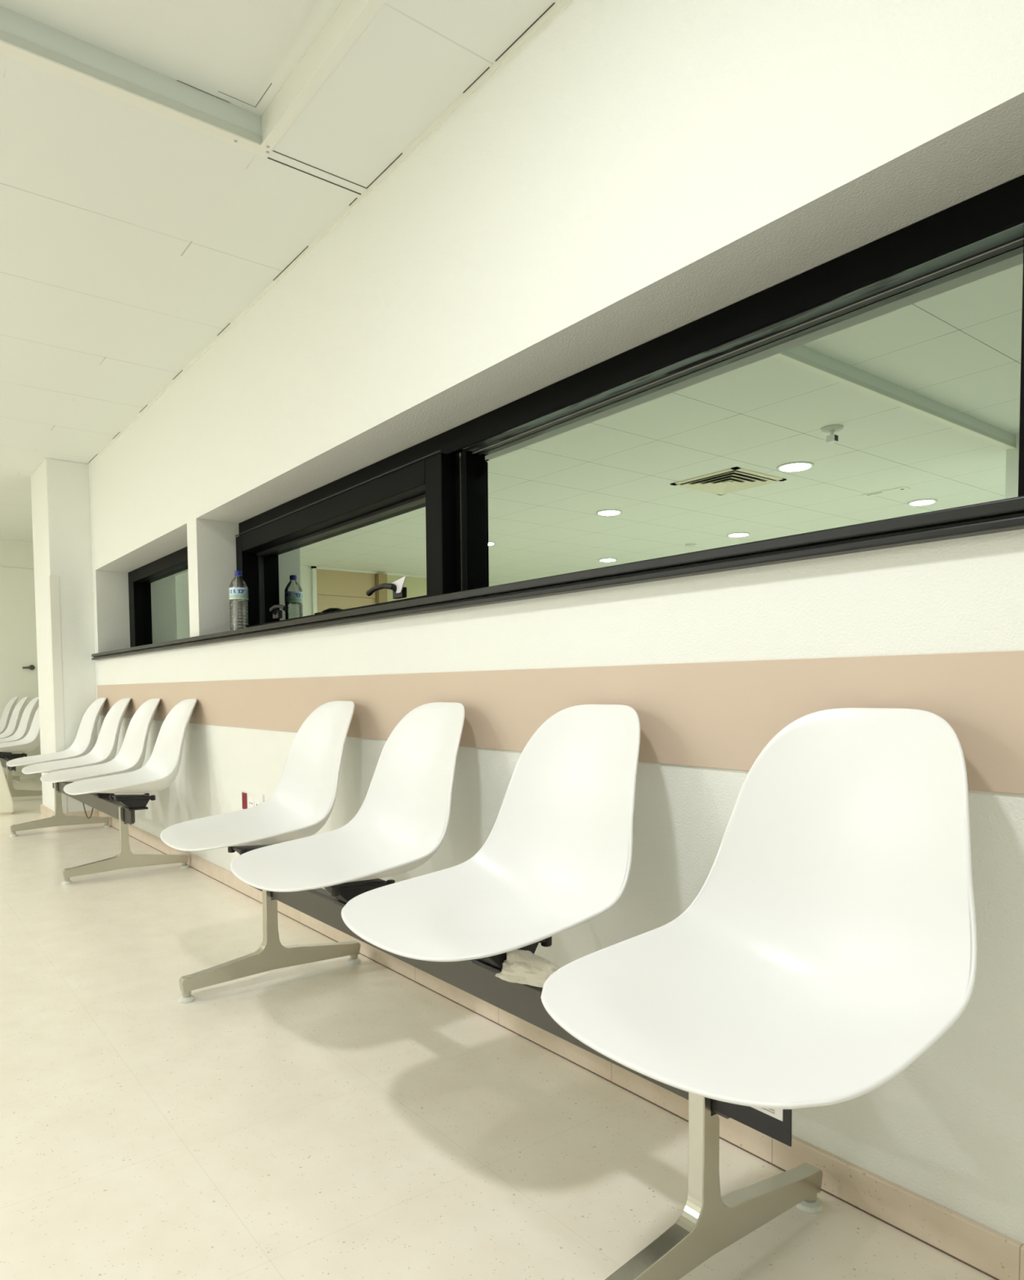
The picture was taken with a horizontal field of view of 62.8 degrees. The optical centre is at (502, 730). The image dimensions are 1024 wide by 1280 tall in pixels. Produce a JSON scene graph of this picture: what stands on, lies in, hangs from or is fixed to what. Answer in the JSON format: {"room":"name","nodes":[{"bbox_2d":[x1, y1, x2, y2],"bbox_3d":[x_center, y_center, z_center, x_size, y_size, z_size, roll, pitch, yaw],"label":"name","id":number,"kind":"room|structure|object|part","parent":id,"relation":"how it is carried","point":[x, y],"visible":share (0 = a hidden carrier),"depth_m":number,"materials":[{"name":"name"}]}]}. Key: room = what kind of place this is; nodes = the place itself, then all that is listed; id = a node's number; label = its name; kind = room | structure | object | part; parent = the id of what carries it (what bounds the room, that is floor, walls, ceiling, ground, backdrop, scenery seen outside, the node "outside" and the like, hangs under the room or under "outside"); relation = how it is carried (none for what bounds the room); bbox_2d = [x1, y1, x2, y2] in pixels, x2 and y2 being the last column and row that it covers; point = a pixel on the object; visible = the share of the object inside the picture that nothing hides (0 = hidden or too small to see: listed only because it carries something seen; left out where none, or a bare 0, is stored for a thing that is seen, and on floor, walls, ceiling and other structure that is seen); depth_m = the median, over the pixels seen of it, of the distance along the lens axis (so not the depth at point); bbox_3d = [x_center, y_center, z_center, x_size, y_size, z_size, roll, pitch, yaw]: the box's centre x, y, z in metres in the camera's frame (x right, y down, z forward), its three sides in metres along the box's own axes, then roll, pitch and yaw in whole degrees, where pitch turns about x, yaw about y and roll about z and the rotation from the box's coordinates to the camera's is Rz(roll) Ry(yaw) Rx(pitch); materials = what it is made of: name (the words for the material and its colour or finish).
{"room":"hospital interior","nodes":[
{"label":"hospital interior","id":0,"kind":"room"},
{"bbox_2d":[0,539,41,778],"bbox_3d":[-7.533,-0.679,6.352,7.700,2.571,0.100,-3,4,-38],"label":"wall","id":1,"kind":"structure","parent":0,"point":[13,553],"depth_m":8.35,"materials":[{"name":"white paint"}]},
{"bbox_2d":[0,566,40,773],"bbox_3d":[-5.027,-0.592,8.180,0.890,2.030,0.077,-3,4,-38],"label":"door","id":2,"kind":"structure","parent":1,"relation":"in","point":[18,637],"depth_m":8.36,"materials":[{"name":"white"}]},
{"bbox_3d":[-4.737,-0.635,8.396,0.117,0.052,0.067,-3,4,-38],"label":"handle","id":3,"kind":"part","parent":2,"relation":"part of","materials":[{"name":"grey metal"}]},
{"bbox_2d":[31,457,98,817],"bbox_3d":[-3.014,-0.589,5.770,0.265,2.371,0.614,-3,4,-38],"label":"column","id":4,"kind":"structure","parent":0,"point":[60,495],"depth_m":5.54,"materials":[{"name":"white paint"}]},
{"bbox_3d":[-3.004,0.562,5.827,0.264,0.066,0.614,-3,4,-38],"label":"skirting","id":5,"kind":"part","parent":4,"relation":"part of","materials":[{"name":"stone"}]},
{"bbox_2d":[0,0,342,115],"bbox_3d":[-1.883,-1.510,-1.647,6.950,0.030,5.000,-3,4,-38],"label":"ceiling","id":6,"kind":"structure","parent":0,"point":[237,49],"depth_m":2.03,"materials":[{"name":"paint"}]},
{"bbox_2d":[0,5,262,136],"bbox_3d":[-3.389,-1.547,0.239,6.870,0.059,0.010,-3,4,-38],"label":"ceiling beam","id":7,"kind":"structure","parent":6,"relation":"attached to","point":[13,23],"depth_m":2.11,"materials":[{"name":"white"}]},
{"bbox_2d":[177,80,271,107],"bbox_3d":[-0.730,-1.700,2.242,0.244,0.001,0.095,-1,3,-3],"label":"trim","id":8,"kind":"structure","parent":6,"relation":"attached to","point":[177,80],"depth_m":2.25,"materials":[{"name":"grey metal"}]},
{"bbox_2d":[261,0,367,142],"bbox_3d":[0.835,-1.583,0.392,0.010,0.077,4.908,-3,4,-38],"label":"trim","id":9,"kind":"structure","parent":6,"relation":"attached to","point":[348,10],"depth_m":2.08,"materials":[{"name":"white paint"}]},
{"bbox_2d":[0,53,363,542],"bbox_3d":[-5.291,-1.651,3.383,7.700,0.030,7.270,-3,4,-38],"label":"ceiling","id":10,"kind":"structure","parent":0,"point":[131,237],"depth_m":2.87,"materials":[{"name":"paint"}]},
{"bbox_2d":[0,30,262,144],"bbox_3d":[-3.385,-1.508,0.237,6.870,0.022,0.008,-3,4,-38],"label":"trim","id":11,"kind":"structure","parent":10,"relation":"attached to","point":[4,36],"depth_m":2.11,"materials":[{"name":"grey"}]},
{"bbox_2d":[0,0,386,157],"bbox_3d":[-1.887,-1.411,-1.681,6.895,0.006,4.945,-3,4,-38],"label":"trim","id":12,"kind":"structure","parent":10,"relation":"attached to","point":[371,8],"depth_m":2.10,"materials":[{"name":"beige metal"}]},
{"bbox_2d":[269,0,557,191],"bbox_3d":[0.959,-1.562,0.502,0.335,0.030,4.930,-3,4,-38],"label":"ceiling panel","id":13,"kind":"object","parent":10,"relation":"attached to","point":[414,59],"visible":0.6,"depth_m":2.08,"materials":[{"name":"tile"}]},
{"bbox_2d":[0,777,995,1279],"bbox_3d":[-3.764,0.846,1.554,7.700,0.060,12.200,-3,4,-38],"label":"floor","id":14,"kind":"structure","parent":0,"point":[332,1118],"depth_m":1.65,"materials":[{"name":"stone"}]},
{"bbox_2d":[0,760,13,815],"bbox_3d":[-3.712,0.383,5.886,0.460,0.430,0.220,-3,4,-38],"label":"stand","id":15,"kind":"object","parent":14,"relation":"on","point":[6,806],"visible":1,"depth_m":5.92,"materials":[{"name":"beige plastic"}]},
{"bbox_2d":[0,696,42,797],"bbox_3d":[-4.373,0.121,7.274,0.582,0.825,2.277,-3,4,-38],"label":"seating","id":16,"kind":"object","parent":14,"relation":"on","point":[19,733],"visible":0.91,"depth_m":6.96,"materials":[{"name":"white plastic"}]},
{"bbox_3d":[-4.913,-0.107,7.979,0.562,0.431,0.486,-3,4,-38],"label":"seat","id":17,"kind":"part","parent":16,"relation":"part of","materials":[{"name":"white plastic"}]},
{"bbox_3d":[-4.861,0.329,7.906,0.552,0.302,0.029,-3,4,-38],"label":"leg","id":18,"kind":"part","parent":16,"relation":"part of","materials":[{"name":"silver metal"}]},
{"bbox_3d":[-4.549,-0.086,7.507,0.562,0.431,0.486,-3,4,-38],"label":"seat","id":19,"kind":"part","parent":16,"relation":"part of","materials":[{"name":"white plastic"}]},
{"bbox_3d":[-4.184,-0.066,7.035,0.562,0.431,0.486,-3,4,-38],"label":"seat","id":20,"kind":"part","parent":16,"relation":"part of","materials":[{"name":"white plastic"}]},
{"bbox_3d":[-3.820,-0.045,6.563,0.562,0.431,0.486,-3,4,-38],"label":"seat","id":21,"kind":"part","parent":16,"relation":"part of","materials":[{"name":"white plastic"}]},
{"bbox_3d":[-3.884,0.384,6.641,0.552,0.302,0.029,-3,4,-38],"label":"leg","id":22,"kind":"part","parent":16,"relation":"part of","materials":[{"name":"silver metal"}]},
{"bbox_2d":[6,697,196,884],"bbox_3d":[-2.247,0.238,4.566,0.582,0.825,2.277,-3,4,-38],"label":"seating","id":23,"kind":"object","parent":14,"relation":"on","point":[89,775],"visible":1,"depth_m":4.26,"materials":[{"name":"white plastic"}]},
{"bbox_3d":[-2.788,0.011,5.270,0.562,0.431,0.486,-3,4,-38],"label":"seat","id":24,"kind":"part","parent":23,"relation":"part of","materials":[{"name":"white plastic"}]},
{"bbox_3d":[-2.735,0.447,5.197,0.552,0.302,0.029,-3,4,-38],"label":"leg","id":25,"kind":"part","parent":23,"relation":"part of","materials":[{"name":"silver metal"}]},
{"bbox_3d":[-2.423,0.031,4.798,0.562,0.431,0.486,-3,4,-38],"label":"seat","id":26,"kind":"part","parent":23,"relation":"part of","materials":[{"name":"white plastic"}]},
{"bbox_2d":[82,802,93,818],"bbox_3d":[-2.485,0.446,5.035,0.006,0.165,0.366,-3,4,-38],"label":"hanging cable","id":27,"kind":"object","parent":23,"relation":"hanging from","point":[82,802],"visible":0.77,"depth_m":5.07,"materials":[{"name":"brown plastic"}]},
{"bbox_3d":[-2.059,0.052,4.326,0.562,0.431,0.486,-3,4,-38],"label":"seat","id":28,"kind":"part","parent":23,"relation":"part of","materials":[{"name":"white plastic"}]},
{"bbox_3d":[-1.758,0.502,3.932,0.552,0.302,0.029,-3,4,-38],"label":"leg","id":29,"kind":"part","parent":23,"relation":"part of","materials":[{"name":"silver metal"}]},
{"bbox_3d":[-1.719,0.397,3.889,0.045,0.086,0.177,-3,4,-38],"label":"plate","id":30,"kind":"part","parent":23,"relation":"part of","materials":[{"name":"black plastic"}]},
{"bbox_3d":[-1.694,0.072,3.854,0.562,0.431,0.486,-3,4,-38],"label":"seat","id":31,"kind":"part","parent":23,"relation":"part of","materials":[{"name":"white plastic"}]},
{"bbox_2d":[160,701,977,1279],"bbox_3d":[-0.188,0.356,1.857,0.582,0.825,2.277,-3,4,-38],"label":"seating","id":32,"kind":"object","parent":14,"relation":"on","point":[828,941],"visible":1,"depth_m":1.32,"materials":[{"name":"white plastic"}]},
{"bbox_3d":[-0.880,0.728,2.337,0.025,0.022,0.025,-3,4,-38],"label":"foot stem","id":33,"kind":"part","parent":32,"relation":"part of","materials":[{"name":"silver metal"}]},
{"bbox_3d":[-0.728,0.129,2.561,0.562,0.431,0.486,-3,4,-38],"label":"seat","id":34,"kind":"part","parent":32,"relation":"part of","materials":[{"name":"white plastic"}]},
{"bbox_3d":[-0.675,0.565,2.488,0.552,0.302,0.029,-3,4,-38],"label":"leg","id":35,"kind":"part","parent":32,"relation":"part of","materials":[{"name":"silver metal"}]},
{"bbox_3d":[-0.364,0.149,2.089,0.562,0.431,0.486,-3,4,-38],"label":"seat","id":36,"kind":"part","parent":32,"relation":"part of","materials":[{"name":"white plastic"}]},
{"bbox_3d":[-0.470,0.709,2.653,0.025,0.022,0.025,-3,4,-38],"label":"foot stem","id":37,"kind":"part","parent":32,"relation":"part of","materials":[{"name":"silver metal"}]},
{"bbox_3d":[0.001,0.170,1.617,0.562,0.431,0.486,-3,4,-38],"label":"seat","id":38,"kind":"part","parent":32,"relation":"part of","materials":[{"name":"white plastic"}]},
{"bbox_2d":[494,949,560,987],"bbox_3d":[0.046,0.436,1.541,0.056,0.060,0.161,-3,4,-44],"label":"crumpled paper","id":39,"kind":"object","parent":32,"relation":"on","point":[521,966],"visible":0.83,"depth_m":1.52,"materials":[{"name":"white paper"}]},
{"bbox_3d":[0.302,0.620,1.223,0.552,0.302,0.029,-3,4,-38],"label":"leg","id":40,"kind":"part","parent":32,"relation":"part of","materials":[{"name":"silver metal"}]},
{"bbox_3d":[0.341,0.515,1.180,0.045,0.086,0.177,-3,4,-38],"label":"plate","id":41,"kind":"part","parent":32,"relation":"part of","materials":[{"name":"black plastic"}]},
{"bbox_3d":[0.366,0.190,1.145,0.562,0.431,0.486,-3,4,-38],"label":"seat","id":42,"kind":"part","parent":32,"relation":"part of","materials":[{"name":"white plastic"}]},
{"bbox_2d":[761,1107,774,1114],"bbox_3d":[0.354,0.504,1.123,0.001,0.009,0.022,-3,4,-38],"label":"print","id":43,"kind":"object","parent":32,"relation":"attached to","point":[764,1111],"depth_m":1.12,"materials":[{"name":"grey paper"}]},
{"bbox_3d":[0.507,0.764,1.389,0.025,0.022,0.025,-3,4,-38],"label":"foot stem","id":44,"kind":"part","parent":32,"relation":"part of","materials":[{"name":"silver metal"}]},
{"bbox_2d":[88,0,1023,1243],"bbox_3d":[-0.109,-0.550,2.496,0.340,2.571,9.320,-3,4,-38],"label":"wall","id":45,"kind":"structure","parent":0,"point":[635,172],"depth_m":1.73,"materials":[{"name":"white paint"}]},
{"bbox_2d":[128,546,190,647],"bbox_3d":[-1.876,-0.759,4.933,0.130,0.547,1.911,-3,4,-38],"label":"window","id":46,"kind":"structure","parent":45,"relation":"in","point":[158,589],"depth_m":5.22,"materials":[{"name":"black"}]},
{"bbox_3d":[-1.867,-0.738,4.911,0.006,0.437,1.702,-3,4,-38],"label":"pane","id":47,"kind":"part","parent":46,"relation":"part of","materials":[{"name":"clear glass"}]},
{"bbox_2d":[241,789,264,809],"bbox_3d":[-1.013,0.291,3.432,0.015,0.086,0.244,-3,4,-38],"label":"wall socket","id":48,"kind":"object","parent":45,"relation":"attached to","point":[249,798],"visible":0.65,"depth_m":3.44,"materials":[{"name":"white plastic"}]},
{"bbox_2d":[93,2,554,457],"bbox_3d":[-1.192,-1.668,3.306,0.298,0.002,5.400,-3,4,-38],"label":"trim","id":49,"kind":"structure","parent":45,"relation":"attached to","point":[504,52],"depth_m":2.43,"materials":[{"name":"grey metal"}]},
{"bbox_2d":[88,0,568,466],"bbox_3d":[-0.075,-1.609,2.104,0.004,0.017,8.730,-3,4,-38],"label":"trim","id":50,"kind":"structure","parent":45,"relation":"attached to","point":[558,4],"depth_m":2.48,"materials":[{"name":"white paint"}]},
{"bbox_2d":[91,495,1023,660],"bbox_3d":[-0.445,-0.371,2.804,0.230,0.040,7.165,-3,4,-38],"label":"window sill","id":51,"kind":"structure","parent":45,"relation":"attached to","point":[1005,514],"depth_m":1.57,"materials":[{"name":"grey metal"}]},
{"bbox_2d":[228,570,248,630],"bbox_3d":[-1.204,-0.583,3.837,0.084,0.293,0.084,-3,4,-38],"label":"water bottle","id":52,"kind":"object","parent":51,"relation":"on","point":[235,593],"visible":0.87,"depth_m":3.84,"materials":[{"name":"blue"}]},
{"bbox_2d":[97,650,1023,794],"bbox_3d":[-0.044,-0.055,2.161,0.005,0.200,8.675,-3,4,-38],"label":"trim","id":53,"kind":"structure","parent":45,"relation":"attached to","point":[722,715],"depth_m":1.64,"materials":[{"name":"beige paint"}]},
{"bbox_2d":[98,810,1023,1279],"bbox_3d":[-0.057,0.717,2.219,0.013,0.066,8.730,-3,4,-38],"label":"baseboard","id":54,"kind":"structure","parent":45,"relation":"attached to","point":[984,1248],"depth_m":1.49,"materials":[{"name":"wood"}]},
{"bbox_2d":[235,174,1023,629],"bbox_3d":[0.286,-0.634,2.065,0.214,0.547,4.998,-3,4,-38],"label":"window","id":55,"kind":"structure","parent":45,"relation":"in","point":[882,379],"depth_m":1.84,"materials":[{"name":"black"}]},
{"bbox_3d":[-0.653,-0.636,3.341,0.006,0.349,1.585,-3,4,-38],"label":"sash pane","id":56,"kind":"part","parent":55,"relation":"part of","materials":[{"name":"clear glass"}]},
{"bbox_3d":[-0.672,-0.653,3.314,0.125,0.467,1.752,-3,4,-38],"label":"sash","id":57,"kind":"part","parent":55,"relation":"part of","materials":[{"name":"black metal"}]},
{"bbox_3d":[0.395,-0.617,1.982,0.006,0.433,1.552,-3,4,-38],"label":"pane","id":58,"kind":"part","parent":55,"relation":"part of","materials":[{"name":"clear glass"}]}
]}

